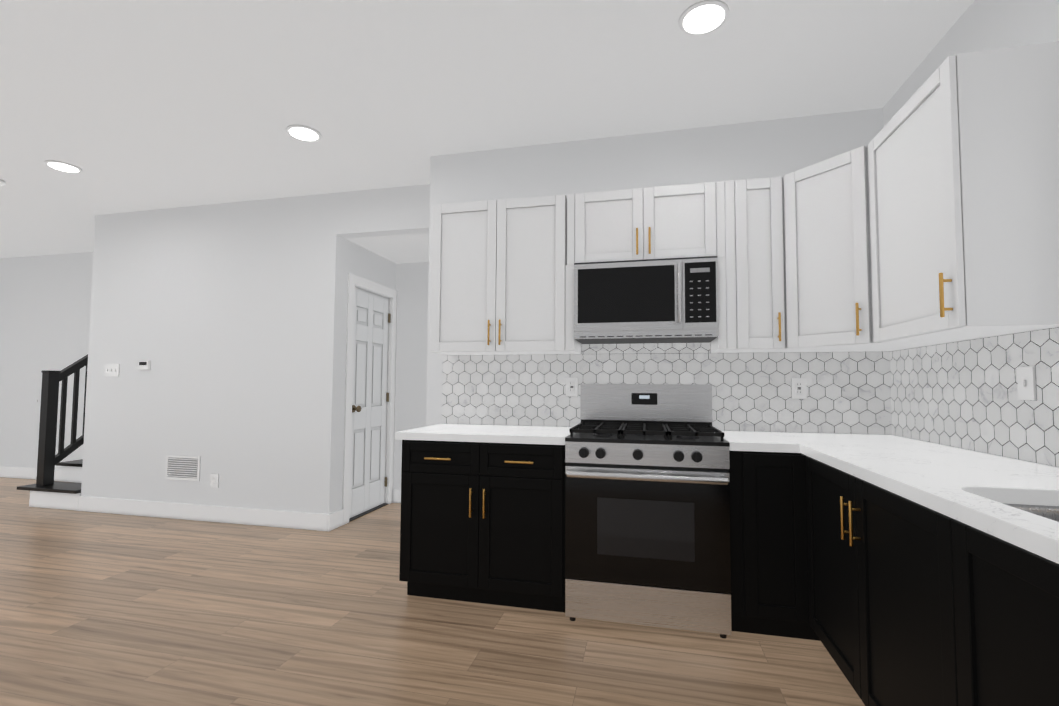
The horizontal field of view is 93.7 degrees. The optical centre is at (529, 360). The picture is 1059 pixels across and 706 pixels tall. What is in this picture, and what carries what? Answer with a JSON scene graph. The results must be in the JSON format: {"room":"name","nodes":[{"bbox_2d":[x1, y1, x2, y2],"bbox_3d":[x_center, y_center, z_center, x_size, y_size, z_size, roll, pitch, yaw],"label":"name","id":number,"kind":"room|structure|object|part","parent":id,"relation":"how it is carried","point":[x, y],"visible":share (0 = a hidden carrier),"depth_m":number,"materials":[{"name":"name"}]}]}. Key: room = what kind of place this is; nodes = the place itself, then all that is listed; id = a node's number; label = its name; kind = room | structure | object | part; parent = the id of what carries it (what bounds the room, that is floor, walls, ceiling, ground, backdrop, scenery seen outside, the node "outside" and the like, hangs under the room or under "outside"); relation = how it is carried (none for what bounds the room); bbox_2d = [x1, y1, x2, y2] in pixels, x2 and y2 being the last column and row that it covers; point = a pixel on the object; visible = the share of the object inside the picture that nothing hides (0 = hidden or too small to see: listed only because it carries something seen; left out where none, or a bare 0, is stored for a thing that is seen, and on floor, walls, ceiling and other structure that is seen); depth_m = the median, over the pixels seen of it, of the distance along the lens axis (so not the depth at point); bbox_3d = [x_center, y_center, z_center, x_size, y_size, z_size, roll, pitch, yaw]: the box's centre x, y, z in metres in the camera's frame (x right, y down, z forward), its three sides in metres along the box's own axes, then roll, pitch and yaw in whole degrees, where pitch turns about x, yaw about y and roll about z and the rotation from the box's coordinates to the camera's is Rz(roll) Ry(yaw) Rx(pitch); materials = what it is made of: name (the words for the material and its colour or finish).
{"room":"kitchen","nodes":[
{"label":"kitchen","id":0,"kind":"room"},
{"bbox_2d":[0,252,428,488],"bbox_3d":[-2.619,0.047,5.394,10.800,2.760,0.150,0,-3,13],"label":"wall","id":1,"kind":"structure","parent":0,"point":[45,303],"depth_m":6.08,"materials":[{"name":"white paint"}]},
{"bbox_2d":[0,466,61,480],"bbox_3d":[-6.178,1.373,6.065,2.950,0.135,0.030,0,-3,13],"label":"baseboard","id":2,"kind":"structure","parent":1,"relation":"attached to","point":[5,471],"depth_m":6.07,"materials":[{"name":"white wood"}]},
{"bbox_2d":[392,489,400,502],"bbox_3d":[-0.879,1.344,4.835,1.030,0.135,0.016,0,-3,13],"label":"baseboard","id":3,"kind":"structure","parent":1,"relation":"attached to","point":[396,493],"depth_m":4.93,"materials":[{"name":"white wood"}]},
{"bbox_2d":[81,184,429,513],"bbox_3d":[-2.346,-0.008,4.279,3.620,2.760,0.120,0,-3,13],"label":"wall","id":4,"kind":"structure","parent":0,"point":[226,319],"depth_m":4.28,"materials":[{"name":"white paint"}]},
{"bbox_2d":[104,364,119,376],"bbox_3d":[-3.832,0.087,4.551,0.168,0.121,0.017,0,-3,13],"label":"light switch","id":5,"kind":"object","parent":4,"relation":"attached to","point":[111,370],"visible":1,"depth_m":4.55,"materials":[{"name":"white plastic"}]},
{"bbox_2d":[138,360,150,369],"bbox_3d":[-3.463,0.040,4.462,0.118,0.088,0.027,0,-3,13],"label":"thermostat","id":6,"kind":"object","parent":4,"relation":"attached to","point":[144,364],"visible":1,"depth_m":4.45,"materials":[{"name":"white plastic"}]},
{"bbox_2d":[165,455,200,480],"bbox_3d":[-3.019,0.931,4.319,0.363,0.213,0.013,0,-3,13],"label":"air vent","id":7,"kind":"object","parent":4,"relation":"in","point":[182,467],"visible":1,"depth_m":4.31,"materials":[{"name":"white plastic"}]},
{"bbox_2d":[78,496,335,531],"bbox_3d":[-2.863,1.302,4.262,2.606,0.135,0.016,0,-3,13],"label":"baseboard","id":8,"kind":"structure","parent":4,"relation":"attached to","point":[274,518],"depth_m":4.22,"materials":[{"name":"white wood"}]},
{"bbox_2d":[210,473,218,487],"bbox_3d":[-2.688,1.024,4.238,0.078,0.121,0.011,0,-3,13],"label":"outlet","id":9,"kind":"object","parent":4,"relation":"attached to","point":[214,480],"visible":1,"depth_m":4.23,"materials":[{"name":"white plastic"}]},
{"bbox_2d":[345,233,428,263],"bbox_3d":[-0.964,-1.043,4.529,1.030,0.050,0.890,0,-3,13],"label":"ceiling","id":10,"kind":"structure","parent":4,"relation":"attached to","point":[406,248],"depth_m":4.45,"materials":[{"name":"white paint"}]},
{"bbox_2d":[338,239,395,509],"bbox_3d":[-1.531,0.189,4.598,0.120,2.410,0.890,0,-3,13],"label":"wall","id":11,"kind":"structure","parent":0,"point":[360,261],"depth_m":4.35,"materials":[{"name":"white paint"}]},
{"bbox_2d":[342,273,396,524],"bbox_3d":[-1.516,0.330,4.618,0.138,2.129,0.844,0,-3,13],"label":"door frame","id":12,"kind":"structure","parent":11,"relation":"attached to","point":[354,281],"depth_m":4.47,"materials":[{"name":"white wood"}]},
{"bbox_2d":[349,287,390,518],"bbox_3d":[-1.474,0.370,4.606,0.116,2.026,0.662,0,-3,13],"label":"door","id":13,"kind":"structure","parent":11,"relation":"in","point":[370,400],"depth_m":4.61,"materials":[{"name":"white paint"}]},
{"bbox_2d":[0,477,864,705],"bbox_3d":[-3.259,1.335,2.623,10.800,0.100,6.000,0,-3,13],"label":"floor","id":14,"kind":"structure","parent":0,"point":[102,609],"depth_m":2.30,"materials":[{"name":"brown wood"}]},
{"bbox_2d":[17,354,87,510],"bbox_3d":[-4.373,0.519,5.157,0.727,1.771,1.050,0,-3,13],"label":"staircase","id":15,"kind":"structure","parent":14,"relation":"on","point":[46,490],"depth_m":4.79,"materials":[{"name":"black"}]},
{"bbox_3d":[-4.570,0.423,5.166,0.100,1.581,0.828,0,-3,13],"label":"railing","id":16,"kind":"part","parent":15,"relation":"part of","materials":[{"name":"black wood"}]},
{"bbox_2d":[399,440,565,612],"bbox_3d":[-0.200,0.880,2.879,0.916,0.872,0.653,0,-3,13],"label":"base cabinet","id":17,"kind":"object","parent":14,"relation":"on","point":[482,522],"visible":1,"depth_m":2.60,"materials":[{"name":"black wood"}]},
{"bbox_2d":[395,424,571,444],"bbox_3d":[-0.206,0.422,2.906,0.937,0.040,0.635,0,-3,13],"label":"countertop","id":18,"kind":"structure","parent":17,"relation":"on","point":[547,435],"depth_m":2.67,"materials":[{"name":"stone"}]},
{"bbox_2d":[565,384,730,638],"bbox_3d":[0.615,0.716,2.650,0.770,1.184,0.725,0,-3,13],"label":"stove","id":19,"kind":"object","parent":14,"relation":"on","point":[647,509],"visible":1,"depth_m":2.37,"materials":[{"name":"silver metal"}]},
{"bbox_2d":[729,450,819,640],"bbox_3d":[1.464,0.871,2.508,0.938,0.872,0.617,0,-3,13],"label":"base cabinet","id":20,"kind":"object","parent":14,"relation":"on","point":[769,550],"visible":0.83,"depth_m":2.29,"materials":[{"name":"black wood"}]},
{"bbox_2d":[714,431,794,452],"bbox_3d":[1.150,0.414,2.588,0.297,0.040,0.637,0,-3,13],"label":"countertop","id":21,"kind":"structure","parent":20,"relation":"on","point":[738,440],"depth_m":2.34,"materials":[{"name":"stone"}]},
{"bbox_2d":[806,456,933,705],"bbox_3d":[1.419,0.825,1.608,0.616,0.872,1.191,0,-3,13],"label":"base cabinet","id":22,"kind":"object","parent":14,"relation":"on","point":[911,603],"depth_m":1.62,"materials":[{"name":"black wood"}]},
{"bbox_2d":[779,432,1058,563],"bbox_3d":[1.229,0.328,0.879,0.635,0.040,3.935,0,-3,13],"label":"countertop","id":23,"kind":"structure","parent":22,"relation":"on","point":[975,489],"depth_m":1.43,"materials":[{"name":"stone"}]},
{"bbox_2d":[1003,503,1058,521],"bbox_3d":[1.236,0.462,1.014,0.457,0.210,0.577,0,-3,13],"label":"sink","id":24,"kind":"object","parent":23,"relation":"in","point":[1050,512],"depth_m":1.26,"materials":[{"name":"silver metal"}]},
{"bbox_2d":[926,507,1058,705],"bbox_3d":[1.171,0.770,0.551,0.616,0.872,1.220,0,-3,13],"label":"base cabinet","id":25,"kind":"object","parent":14,"relation":"on","point":[994,601],"depth_m":1.06,"materials":[{"name":"black wood"}]},
{"bbox_2d":[0,0,973,257],"bbox_3d":[-3.241,-1.522,2.768,10.800,0.100,6.000,0,-3,13],"label":"ceiling","id":26,"kind":"structure","parent":0,"point":[140,104],"depth_m":2.62,"materials":[{"name":"white paint"}]},
{"bbox_2d":[0,179,5,185],"bbox_3d":[-4.200,-1.403,3.891,0.130,0.034,0.130,0,-3,13],"label":"recessed light","id":27,"kind":"object","parent":26,"relation":"attached to","point":[2,182],"visible":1,"depth_m":3.90,"materials":[{"name":"white plastic"}]},
{"bbox_2d":[44,160,81,172],"bbox_3d":[-3.425,-1.424,3.649,0.206,0.008,0.206,0,-3,13],"label":"recessed light","id":28,"kind":"object","parent":26,"relation":"in","point":[63,166],"visible":0.98,"depth_m":3.63,"materials":[{"name":"white plastic"}]},
{"bbox_2d":[286,125,320,141],"bbox_3d":[-1.428,-1.437,3.142,0.206,0.008,0.206,0,-3,13],"label":"recessed light","id":29,"kind":"object","parent":26,"relation":"in","point":[304,133],"visible":1,"depth_m":3.13,"materials":[{"name":"white plastic"}]},
{"bbox_2d":[679,0,728,35],"bbox_3d":[0.751,-1.474,2.141,0.206,0.008,0.206,0,-3,13],"label":"recessed light","id":30,"kind":"object","parent":26,"relation":"in","point":[704,17],"visible":1,"depth_m":2.13,"materials":[{"name":"white plastic"}]},
{"bbox_2d":[426,108,885,434],"bbox_3d":[0.760,-0.040,3.267,2.890,2.760,0.440,0,-3,13],"label":"wall","id":31,"kind":"structure","parent":0,"point":[761,149],"depth_m":3.11,"materials":[{"name":"white paint"}]},
{"bbox_2d":[430,194,571,354],"bbox_3d":[-0.166,-0.504,3.094,0.830,0.914,0.361,0,-3,13],"label":"upper cabinet","id":32,"kind":"object","parent":31,"relation":"attached to","point":[498,277],"visible":1,"depth_m":2.95,"materials":[{"name":"white wood"}]},
{"bbox_2d":[565,257,726,353],"bbox_3d":[0.665,-0.299,2.908,0.869,0.496,0.322,0,-3,13],"label":"filler panel","id":33,"kind":"object","parent":31,"relation":"attached to","point":[718,344],"visible":0.69,"depth_m":2.83,"materials":[{"name":"white wood"}]},
{"bbox_2d":[567,181,725,264],"bbox_3d":[0.668,-0.757,2.912,0.860,0.418,0.361,0,-3,13],"label":"upper cabinet","id":34,"kind":"object","parent":31,"relation":"attached to","point":[675,221],"visible":0.83,"depth_m":2.77,"materials":[{"name":"white wood"}]},
{"bbox_2d":[574,256,718,343],"bbox_3d":[0.656,-0.331,2.852,0.762,0.427,0.436,0,-3,13],"label":"microwave","id":35,"kind":"object","parent":34,"relation":"attached to","point":[670,300],"visible":1,"depth_m":2.69,"materials":[{"name":"silver metal"}]},
{"bbox_2d":[442,343,891,434],"bbox_3d":[0.705,0.146,3.038,2.654,0.535,0.001,0,-3,13],"label":"tile backsplash","id":36,"kind":"structure","parent":31,"relation":"attached to","point":[848,392],"depth_m":2.97,"materials":[{"name":"tile"}]},
{"bbox_2d":[566,377,577,396],"bbox_3d":[0.268,0.165,3.131,0.078,0.121,0.012,0,-3,13],"label":"electrical outlet","id":37,"kind":"object","parent":36,"relation":"attached to","point":[571,386],"visible":1,"depth_m":3.13,"materials":[{"name":"white plastic"}]},
{"bbox_2d":[791,378,806,398],"bbox_3d":[1.538,0.158,2.834,0.078,0.121,0.012,0,-3,13],"label":"electrical outlet","id":38,"kind":"object","parent":36,"relation":"attached to","point":[798,388],"visible":1,"depth_m":2.83,"materials":[{"name":"white plastic"}]},
{"bbox_2d":[719,176,784,352],"bbox_3d":[1.225,-0.512,2.769,0.285,0.914,0.361,0,-3,13],"label":"upper cabinet","id":39,"kind":"object","parent":31,"relation":"attached to","point":[755,315],"visible":0.96,"depth_m":2.63,"materials":[{"name":"white wood"}]},
{"bbox_2d":[883,0,1058,467],"bbox_3d":[1.698,-0.160,0.797,0.300,2.760,3.950,0,-3,13],"label":"wall","id":40,"kind":"structure","parent":0,"point":[980,25],"depth_m":1.95,"materials":[{"name":"white paint"}]},
{"bbox_2d":[771,146,952,352],"bbox_3d":[1.634,-0.521,2.545,0.609,0.914,0.609,0,-3,13],"label":"upper cabinet","id":41,"kind":"object","parent":40,"relation":"attached to","point":[828,307],"visible":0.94,"depth_m":2.41,"materials":[{"name":"white wood"}]},
{"bbox_2d":[868,41,1058,342],"bbox_3d":[1.614,-0.553,1.912,0.361,0.914,0.630,0,-3,13],"label":"upper cabinet","id":42,"kind":"object","parent":40,"relation":"attached to","point":[963,158],"visible":1,"depth_m":1.63,"materials":[{"name":"white wood"}]},
{"bbox_2d":[890,327,1058,466],"bbox_3d":[1.545,0.078,0.827,0.001,0.457,3.922,0,-3,13],"label":"tile backsplash","id":43,"kind":"structure","parent":40,"relation":"attached to","point":[962,394],"depth_m":1.99,"materials":[{"name":"tile"}]},
{"bbox_2d":[1017,366,1036,400],"bbox_3d":[1.752,0.080,1.754,0.017,0.121,0.078,0,-3,13],"label":"light switch","id":44,"kind":"object","parent":43,"relation":"attached to","point":[1026,382],"visible":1,"depth_m":1.74,"materials":[{"name":"white plastic"}]}
]}

